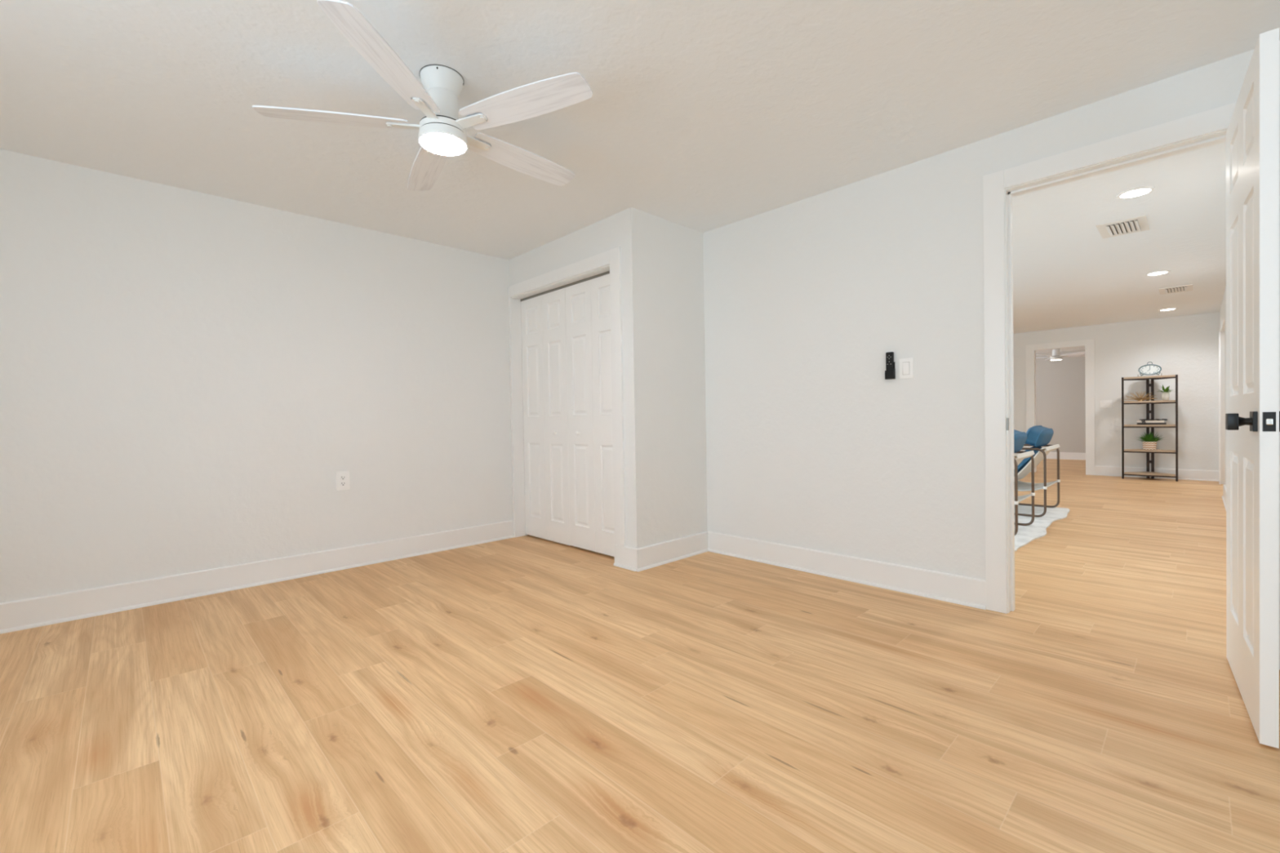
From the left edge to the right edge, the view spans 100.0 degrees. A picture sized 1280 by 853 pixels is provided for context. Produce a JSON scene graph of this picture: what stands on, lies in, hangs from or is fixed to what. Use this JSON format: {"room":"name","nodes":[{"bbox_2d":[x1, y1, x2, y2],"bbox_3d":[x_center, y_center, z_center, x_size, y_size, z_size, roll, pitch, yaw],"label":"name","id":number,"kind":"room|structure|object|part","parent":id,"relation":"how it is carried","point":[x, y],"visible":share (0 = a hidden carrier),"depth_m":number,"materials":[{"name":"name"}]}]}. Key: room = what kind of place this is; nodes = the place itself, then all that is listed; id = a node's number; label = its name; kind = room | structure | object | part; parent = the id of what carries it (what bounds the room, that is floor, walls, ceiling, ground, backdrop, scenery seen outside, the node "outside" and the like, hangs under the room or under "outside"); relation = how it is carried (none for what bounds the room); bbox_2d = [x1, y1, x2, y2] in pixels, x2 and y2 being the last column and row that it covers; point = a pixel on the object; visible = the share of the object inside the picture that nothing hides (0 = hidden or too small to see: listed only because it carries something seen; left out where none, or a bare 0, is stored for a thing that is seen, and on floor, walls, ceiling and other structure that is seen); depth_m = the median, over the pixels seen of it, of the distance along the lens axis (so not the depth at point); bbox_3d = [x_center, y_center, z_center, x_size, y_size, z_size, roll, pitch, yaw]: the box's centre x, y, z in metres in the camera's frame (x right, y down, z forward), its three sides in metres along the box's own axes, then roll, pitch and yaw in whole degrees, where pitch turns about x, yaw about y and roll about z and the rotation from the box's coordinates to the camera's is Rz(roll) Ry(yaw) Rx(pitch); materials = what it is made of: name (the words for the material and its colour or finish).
{"room":"empty bedroom","nodes":[
{"label":"empty bedroom","id":0,"kind":"room"},
{"bbox_2d":[0,149,512,603],"bbox_3d":[-2.272,-0.210,3.718,4.812,2.440,0.120,-2,1,-44],"label":"wall","id":1,"kind":"structure","parent":0,"point":[188,378],"depth_m":3.32,"materials":[{"name":"white paint"}]},
{"bbox_2d":[0,520,514,634],"bbox_3d":[-2.463,0.942,3.430,3.786,0.150,0.025,-2,1,-44],"label":"baseboard","id":2,"kind":"structure","parent":1,"relation":"attached to","point":[38,611],"depth_m":3.31,"materials":[{"name":"paint"}]},
{"bbox_2d":[335,471,350,490],"bbox_3d":[-2.097,0.383,3.792,0.088,0.132,0.015,-2,1,-44],"label":"wall outlet","id":3,"kind":"object","parent":1,"relation":"attached to","point":[342,478],"visible":1,"depth_m":3.79,"materials":[{"name":"white plastic"}]},
{"bbox_2d":[340,475,346,479],"bbox_3d":[-2.094,0.362,3.788,0.035,0.032,0.004,-2,1,-44],"label":"receptacle","id":4,"kind":"object","parent":3,"relation":"attached to","point":[342,477],"depth_m":3.79,"materials":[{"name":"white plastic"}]},
{"bbox_2d":[340,481,346,486],"bbox_3d":[-2.094,0.404,3.789,0.035,0.032,0.004,-2,1,-44],"label":"receptacle","id":5,"kind":"object","parent":3,"relation":"attached to","point":[342,483],"depth_m":3.79,"materials":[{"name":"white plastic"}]},
{"bbox_2d":[509,207,648,548],"bbox_3d":[-0.544,-0.247,4.214,0.110,2.440,1.570,-2,1,-44],"label":"wall","id":6,"kind":"structure","parent":0,"point":[624,229],"depth_m":3.66,"materials":[{"name":"white paint"}]},
{"bbox_2d":[507,246,626,546],"bbox_3d":[-0.584,-0.127,4.251,0.131,2.202,1.460,-2,1,-44],"label":"door frame","id":7,"kind":"structure","parent":6,"relation":"attached to","point":[607,262],"depth_m":4.07,"materials":[{"name":"paint"}]},
{"bbox_2d":[520,273,614,556],"bbox_3d":[-0.582,-0.078,4.308,0.064,2.074,1.311,-2,1,-44],"label":"door","id":8,"kind":"structure","parent":6,"relation":"in","point":[566,332],"depth_m":4.29,"materials":[{"name":"paint"}]},
{"bbox_2d":[613,544,635,571],"bbox_3d":[-0.103,0.899,3.697,0.025,0.150,0.217,-2,1,-44],"label":"baseboard","id":9,"kind":"structure","parent":6,"relation":"attached to","point":[624,556],"depth_m":3.69,"materials":[{"name":"paint"}]},
{"bbox_2d":[0,458,1279,852],"bbox_3d":[3.911,0.877,5.728,16.726,0.001,7.200,-2,1,-44],"label":"floor","id":10,"kind":"structure","parent":0,"point":[525,694],"depth_m":1.88,"materials":[{"name":"brown wood"}]},
{"bbox_2d":[1014,505,1070,551],"bbox_3d":[2.839,0.890,5.594,2.422,0.011,2.362,-2,1,-44],"label":"area rug","id":11,"kind":"object","parent":10,"relation":"on","point":[1025,535],"visible":0.23,"depth_m":4.96,"materials":[{"name":"white fur"}]},
{"bbox_2d":[1013,429,1035,535],"bbox_3d":[3.000,0.456,4.774,0.666,0.876,0.728,-2,1,-44],"label":"lounge chair","id":12,"kind":"object","parent":11,"relation":"on","point":[1020,437],"visible":0.2,"depth_m":4.52,"materials":[{"name":"metal"}]},
{"bbox_3d":[2.771,0.567,4.557,0.020,0.668,0.721,-2,1,-44],"label":"frame","id":13,"kind":"part","parent":12,"relation":"part of","materials":[{"name":"metal"}]},
{"bbox_2d":[1013,429,1026,453],"bbox_3d":[3.162,0.126,4.595,0.565,0.204,0.184,-2,1,-44],"label":"cushion","id":14,"kind":"object","parent":12,"relation":"on","point":[1020,437],"depth_m":4.52,"materials":[{"name":"blue fabric"}]},
{"bbox_3d":[3.227,0.553,4.998,0.020,0.668,0.721,-2,1,-44],"label":"frame","id":15,"kind":"part","parent":12,"relation":"part of","materials":[{"name":"metal"}]},
{"bbox_2d":[1013,425,1060,517],"bbox_3d":[3.881,0.429,5.626,0.751,0.876,0.728,-2,1,-44],"label":"lounge chair","id":16,"kind":"object","parent":11,"relation":"on","point":[1038,436],"visible":0.5,"depth_m":5.30,"materials":[{"name":"metal"}]},
{"bbox_2d":[1013,447,1042,476],"bbox_3d":[3.960,0.375,5.543,0.660,0.348,0.306,-2,1,-44],"label":"cushion","id":17,"kind":"object","parent":16,"relation":"on","point":[1024,466],"depth_m":5.31,"materials":[{"name":"blue fabric"}]},
{"bbox_3d":[3.622,0.541,5.380,0.020,0.668,0.721,-2,1,-44],"label":"frame","id":18,"kind":"part","parent":16,"relation":"part of","materials":[{"name":"metal"}]},
{"bbox_3d":[4.139,0.525,5.880,0.020,0.668,0.721,-2,1,-44],"label":"frame","id":19,"kind":"part","parent":16,"relation":"part of","materials":[{"name":"metal"}]},
{"bbox_2d":[1025,426,1053,446],"bbox_3d":[4.044,0.099,5.447,0.650,0.204,0.184,-2,1,-44],"label":"cushion","id":20,"kind":"object","parent":16,"relation":"on","point":[1037,436],"depth_m":5.25,"materials":[{"name":"blue fabric"}]},
{"bbox_2d":[1121,374,1177,481],"bbox_3d":[7.566,0.021,7.977,0.316,1.525,0.598,-2,1,-44],"label":"corner shelf","id":21,"kind":"object","parent":10,"relation":"on","point":[1147,473],"visible":0.94,"depth_m":7.96,"materials":[{"name":"brown metal"}]},
{"bbox_3d":[7.261,0.024,8.082,0.024,1.525,0.024,-2,1,-44],"label":"post","id":22,"kind":"part","parent":21,"relation":"part of","materials":[{"name":"brown metal"}]},
{"bbox_2d":[1124,391,1157,400],"bbox_3d":[7.459,-0.452,8.007,0.166,0.144,0.369,-2,1,-44],"label":"wire bowl","id":23,"kind":"object","parent":21,"relation":"on","point":[1140,398],"visible":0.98,"depth_m":7.99,"materials":[{"name":"gold metal"}]},
{"bbox_3d":[7.651,0.022,8.096,0.024,1.515,0.032,-2,1,-44],"label":"post","id":24,"kind":"part","parent":21,"relation":"part of","materials":[{"name":"brown metal"}]},
{"bbox_3d":[7.551,-0.704,7.965,0.302,0.018,0.583,-2,1,-44],"label":"rail","id":25,"kind":"part","parent":21,"relation":"part of","materials":[{"name":"brown wood"}]},
{"bbox_2d":[1137,361,1161,375],"bbox_3d":[7.539,-0.857,7.946,0.022,0.202,0.252,-2,1,-44],"label":"mantel clock","id":26,"kind":"object","parent":21,"relation":"on","point":[1148,369],"visible":1,"depth_m":7.94,"materials":[{"name":"white metal"}]},
{"bbox_3d":[7.558,-0.344,7.970,0.302,0.018,0.583,-2,1,-44],"label":"rail","id":27,"kind":"part","parent":21,"relation":"part of","materials":[{"name":"brown wood"}]},
{"bbox_3d":[7.563,0.006,7.975,0.302,0.018,0.583,-2,1,-44],"label":"rail","id":28,"kind":"part","parent":21,"relation":"part of","materials":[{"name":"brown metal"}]},
{"bbox_3d":[7.569,0.376,7.980,0.302,0.018,0.583,-2,1,-44],"label":"rail","id":29,"kind":"part","parent":21,"relation":"part of","materials":[{"name":"brown metal"}]},
{"bbox_3d":[7.575,0.721,7.985,0.302,0.018,0.583,-2,1,-44],"label":"rail","id":30,"kind":"part","parent":21,"relation":"part of","materials":[{"name":"brown wood"}]},
{"bbox_2d":[1133,431,1166,449],"bbox_3d":[7.537,0.199,7.935,0.286,0.282,0.382,-2,1,-44],"label":"potted plant","id":31,"kind":"object","parent":21,"relation":"on","point":[1150,442],"visible":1,"depth_m":7.90,"materials":[{"name":"green plant"}]},
{"bbox_3d":[7.528,0.281,7.937,0.152,0.118,0.152,-2,1,-44],"label":"pot","id":32,"kind":"part","parent":31,"relation":"part of","materials":[{"name":"beige wicker"}]},
{"bbox_2d":[1137,422,1166,424],"bbox_3d":[7.535,-0.043,7.920,0.150,0.026,0.310,-2,1,-44],"label":"book","id":33,"kind":"object","parent":21,"relation":"on","point":[1137,423],"visible":0.91,"depth_m":7.86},
{"bbox_2d":[1136,420,1164,422],"bbox_3d":[7.529,-0.073,7.925,0.130,0.031,0.295,-2,1,-44],"label":"book","id":34,"kind":"object","parent":33,"relation":"on","point":[1138,421],"visible":1,"depth_m":7.87,"materials":[{"name":"white paper"}]},
{"bbox_2d":[1139,418,1167,424],"bbox_3d":[7.515,-0.072,7.870,0.093,0.078,0.302,-2,1,-44],"label":"ornament","id":35,"kind":"object","parent":34,"relation":"on","point":[1144,420],"visible":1,"depth_m":7.89,"materials":[{"name":"black metal"}]},
{"bbox_3d":[7.687,0.022,8.059,0.024,1.515,0.032,-2,1,-44],"label":"post","id":36,"kind":"part","parent":21,"relation":"part of","materials":[{"name":"brown metal"}]},
{"bbox_2d":[1155,385,1175,399],"bbox_3d":[7.621,-0.496,7.803,0.220,0.232,0.216,-1,1,25],"label":"potted plant","id":37,"kind":"object","parent":21,"relation":"on","point":[1165,395],"visible":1,"depth_m":7.77,"materials":[{"name":"green plant"}]},
{"bbox_3d":[7.660,0.023,7.670,0.024,1.525,0.024,-2,1,-44],"label":"post","id":38,"kind":"part","parent":21,"relation":"part of","materials":[{"name":"brown metal"}]},
{"bbox_2d":[0,0,1279,259],"bbox_3d":[-0.273,-1.484,1.611,4.812,0.100,5.992,-2,1,-44],"label":"ceiling","id":39,"kind":"structure","parent":0,"point":[703,116],"depth_m":2.29,"materials":[{"name":"white paint"}]},
{"bbox_2d":[252,0,592,191],"bbox_3d":[-0.791,-1.295,2.251,1.280,0.278,1.313,-2,1,-44],"label":"ceiling fan","id":40,"kind":"object","parent":39,"relation":"hanging from","point":[442,134],"visible":1,"depth_m":2.12,"materials":[{"name":"white wood"}]},
{"bbox_3d":[-1.208,-1.222,2.130,0.554,0.035,0.140,-1,1,-12],"label":"blade","id":41,"kind":"part","parent":40,"relation":"part of","materials":[{"name":"white wood"}]},
{"bbox_3d":[-0.853,-1.223,1.812,0.140,0.035,0.554,-1,1,6],"label":"blade","id":42,"kind":"part","parent":40,"relation":"part of","materials":[{"name":"white wood"}]},
{"bbox_3d":[-1.015,-1.232,2.565,0.140,0.035,0.554,-1,1,-30],"label":"blade","id":43,"kind":"part","parent":40,"relation":"part of","materials":[{"name":"white wood"}]},
{"bbox_2d":[419,133,466,155],"bbox_3d":[-0.810,-1.160,2.216,0.180,0.010,0.180,-2,1,-44],"label":"diffuser","id":44,"kind":"object","parent":40,"relation":"attached to","point":[441,144],"depth_m":2.20,"materials":[{"name":"white glass"}]},
{"bbox_3d":[-0.541,-1.239,2.516,0.140,0.035,0.554,0,1,42],"label":"blade","id":45,"kind":"part","parent":40,"relation":"part of","materials":[{"name":"white wood"}]},
{"bbox_3d":[-0.441,-1.234,2.051,0.554,0.035,0.140,-1,1,24],"label":"blade","id":46,"kind":"part","parent":40,"relation":"part of","materials":[{"name":"white wood"}]},
{"bbox_2d":[643,211,707,545],"bbox_3d":[0.238,-0.256,3.947,0.644,2.440,0.100,-2,1,-44],"label":"wall","id":47,"kind":"structure","parent":0,"point":[673,252],"depth_m":3.90,"materials":[{"name":"white paint"}]},
{"bbox_2d":[635,531,708,571],"bbox_3d":[0.255,0.890,3.876,0.769,0.150,0.025,-2,1,-44],"label":"baseboard","id":48,"kind":"structure","parent":47,"relation":"attached to","point":[655,555],"depth_m":3.84,"materials":[{"name":"paint"}]},
{"bbox_2d":[702,40,1279,670],"bbox_3d":[1.486,-0.266,3.206,0.120,2.440,5.842,-2,1,-44],"label":"wall","id":49,"kind":"structure","parent":0,"point":[810,445],"depth_m":3.21,"materials":[{"name":"white paint"}]},
{"bbox_2d":[707,531,986,609],"bbox_3d":[1.161,0.881,3.475,0.025,0.150,1.860,-2,1,-44],"label":"baseboard","id":50,"kind":"structure","parent":49,"relation":"attached to","point":[946,587],"depth_m":3.28,"materials":[{"name":"paint"}]},
{"bbox_2d":[884,361,895,379],"bbox_3d":[1.456,-0.325,3.130,0.027,0.098,0.049,-2,1,-44],"label":"remote holder","id":51,"kind":"object","parent":49,"relation":"attached to","point":[888,375],"visible":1,"depth_m":3.12,"materials":[{"name":"black plastic"}]},
{"bbox_2d":[885,351,893,372],"bbox_3d":[1.455,-0.357,3.130,0.019,0.151,0.041,-2,1,-44],"label":"remote","id":52,"kind":"object","parent":51,"relation":"in","point":[889,356],"visible":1,"depth_m":3.12,"materials":[{"name":"black plastic"}]},
{"bbox_2d":[899,357,913,378],"bbox_3d":[1.521,-0.333,3.070,0.016,0.116,0.076,-2,1,-44],"label":"light switch","id":53,"kind":"object","parent":49,"relation":"attached to","point":[906,365],"visible":1,"depth_m":3.07,"materials":[{"name":"white plastic"}]},
{"bbox_2d":[982,102,1236,613],"bbox_3d":[2.183,-0.172,2.488,0.152,2.250,1.007,-2,1,-44],"label":"door frame","id":54,"kind":"structure","parent":49,"relation":"attached to","point":[1207,128],"depth_m":2.74,"materials":[{"name":"paint"}]},
{"bbox_3d":[1.875,-0.012,2.741,0.030,0.063,0.005,-2,1,-44],"label":"strike plate","id":55,"kind":"part","parent":54,"relation":"part of","materials":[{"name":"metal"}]},
{"bbox_2d":[1225,27,1279,748],"bbox_3d":[2.136,-0.112,1.886,0.162,2.128,0.794,0,1,42],"label":"door","id":56,"kind":"structure","parent":49,"relation":"in","point":[1252,415],"depth_m":1.67,"materials":[{"name":"paint"}]},
{"bbox_3d":[1.876,-0.014,1.602,0.026,0.058,0.002,0,1,42],"label":"latch plate","id":57,"kind":"part","parent":56,"relation":"part of","materials":[{"name":"black metal"}]},
{"bbox_2d":[1035,346,1084,353],"bbox_3d":[7.760,-1.625,10.672,3.440,0.100,4.950,-2,1,-44],"label":"ceiling","id":58,"kind":"structure","parent":0,"point":[1078,348],"depth_m":11.29,"materials":[{"name":"white paint"}]},
{"bbox_2d":[1035,348,1084,360],"bbox_3d":[8.141,-1.441,10.592,1.315,0.278,1.268,-2,1,-44],"label":"ceiling fan","id":59,"kind":"object","parent":58,"relation":"hanging from","point":[1055,356],"visible":0.82,"depth_m":10.50,"materials":[{"name":"white plastic"}]},
{"bbox_3d":[8.250,-1.372,10.164,0.140,0.035,0.554,-1,1,-10],"label":"blade","id":60,"kind":"part","parent":59,"relation":"part of","materials":[{"name":"white wood"}]},
{"bbox_3d":[8.581,-1.383,10.507,0.554,0.035,0.140,-1,1,8],"label":"blade","id":61,"kind":"part","parent":59,"relation":"part of","materials":[{"name":"white wood"}]},
{"bbox_2d":[1035,350,1085,453],"bbox_3d":[7.815,-0.418,10.654,3.440,2.315,5.050,-2,1,-44],"label":"wall","id":62,"kind":"structure","parent":0,"point":[1060,400],"depth_m":11.59,"materials":[{"name":"grey paint"}]},
{"bbox_2d":[1046,452,1085,459],"bbox_3d":[8.984,0.630,11.748,0.025,0.150,4.800,-2,1,-44],"label":"baseboard","id":63,"kind":"structure","parent":62,"relation":"attached to","point":[1064,455],"depth_m":11.53,"materials":[{"name":"paint"}]},
{"bbox_2d":[1013,311,1219,471],"bbox_3d":[7.248,-0.419,8.679,0.120,2.395,6.800,-2,1,-44],"label":"wall","id":64,"kind":"structure","parent":0,"point":[1187,347],"depth_m":8.09,"materials":[{"name":"white paint"}]},
{"bbox_2d":[1026,338,1094,475],"bbox_3d":[6.990,-0.309,8.944,0.146,2.175,0.900,-2,1,-44],"label":"door frame","id":65,"kind":"structure","parent":64,"relation":"attached to","point":[1089,344],"depth_m":8.65,"materials":[{"name":"paint"}]},
{"bbox_2d":[1099,400,1111,408],"bbox_3d":[7.350,-0.356,8.479,0.014,0.120,0.150,-2,1,-44],"label":"wall plate","id":66,"kind":"object","parent":64,"relation":"attached to","point":[1103,403],"visible":1,"depth_m":8.48,"materials":[{"name":"white plastic"}]},
{"bbox_2d":[1093,466,1218,481],"bbox_3d":[7.736,0.704,8.106,0.025,0.150,1.370,-2,1,-44],"label":"baseboard","id":67,"kind":"structure","parent":64,"relation":"attached to","point":[1183,474],"depth_m":7.98,"materials":[{"name":"paint"}]},
{"bbox_2d":[1012,142,1226,333],"bbox_3d":[4.319,-1.579,5.953,7.828,0.100,6.950,-2,1,-44],"label":"ceiling","id":68,"kind":"structure","parent":0,"point":[1066,275],"depth_m":4.49,"materials":[{"name":"white paint"}]},
{"bbox_2d":[1096,215,1149,239],"bbox_3d":[3.612,-1.481,4.017,0.420,0.015,0.270,-2,1,-44],"label":"ceiling vent","id":69,"kind":"object","parent":68,"relation":"in","point":[1140,224],"visible":1,"depth_m":3.99,"materials":[{"name":"white metal"}]},
{"bbox_2d":[1115,186,1155,199],"bbox_3d":[3.113,-1.467,3.377,0.180,0.008,0.180,-2,1,-44],"label":"recessed light","id":70,"kind":"object","parent":68,"relation":"in","point":[1137,192],"visible":1,"depth_m":3.37,"materials":[{"name":"white plastic"}]},
{"bbox_2d":[1120,188,1151,198],"bbox_3d":[3.113,-1.465,3.377,0.147,0.004,0.147,-1,1,-13],"label":"diffuser","id":71,"kind":"object","parent":70,"relation":"attached to","point":[1133,193],"depth_m":3.37,"materials":[{"name":"white plastic"}]},
{"bbox_2d":[1145,270,1170,275],"bbox_3d":[5.170,-1.531,5.367,0.180,0.008,0.180,-2,1,-44],"label":"recessed light","id":72,"kind":"object","parent":68,"relation":"in","point":[1157,273],"visible":1,"depth_m":5.35,"materials":[{"name":"white plastic"}]},
{"bbox_2d":[1147,271,1167,275],"bbox_3d":[5.170,-1.529,5.367,0.147,0.004,0.147,-1,1,-13],"label":"diffuser","id":73,"kind":"object","parent":72,"relation":"attached to","point":[1153,273],"depth_m":5.35,"materials":[{"name":"white plastic"}]},
{"bbox_2d":[1158,307,1177,311],"bbox_3d":[7.190,-1.593,7.320,0.180,0.008,0.180,-2,1,-44],"label":"recessed light","id":74,"kind":"object","parent":68,"relation":"in","point":[1171,308],"visible":1,"depth_m":7.31,"materials":[{"name":"white plastic"}]},
{"bbox_2d":[1158,284,1192,294],"bbox_3d":[6.100,-1.553,6.117,0.420,0.015,0.270,-2,1,-44],"label":"ceiling vent","id":75,"kind":"object","parent":68,"relation":"in","point":[1186,287],"visible":1,"depth_m":6.09,"materials":[{"name":"white metal"}]},
{"bbox_2d":[1219,286,1226,486],"bbox_3d":[5.431,-0.333,4.842,7.828,2.395,0.120,-2,1,-44],"label":"wall","id":76,"kind":"structure","parent":0,"point":[1223,308],"depth_m":6.20,"materials":[{"name":"white paint"}]},
{"bbox_2d":[1218,331,1225,484],"bbox_3d":[7.934,-0.251,7.269,0.080,2.075,0.139,-2,1,-44],"label":"door frame","id":77,"kind":"structure","parent":76,"relation":"attached to","point":[1221,335],"depth_m":7.31,"materials":[{"name":"paint"}]},
{"bbox_2d":[1222,484,1226,510],"bbox_3d":[4.690,0.811,4.224,5.813,0.150,0.025,-2,1,-44],"label":"baseboard","id":78,"kind":"structure","parent":76,"relation":"attached to","point":[1224,496],"depth_m":5.91,"materials":[{"name":"paint"}]}
]}

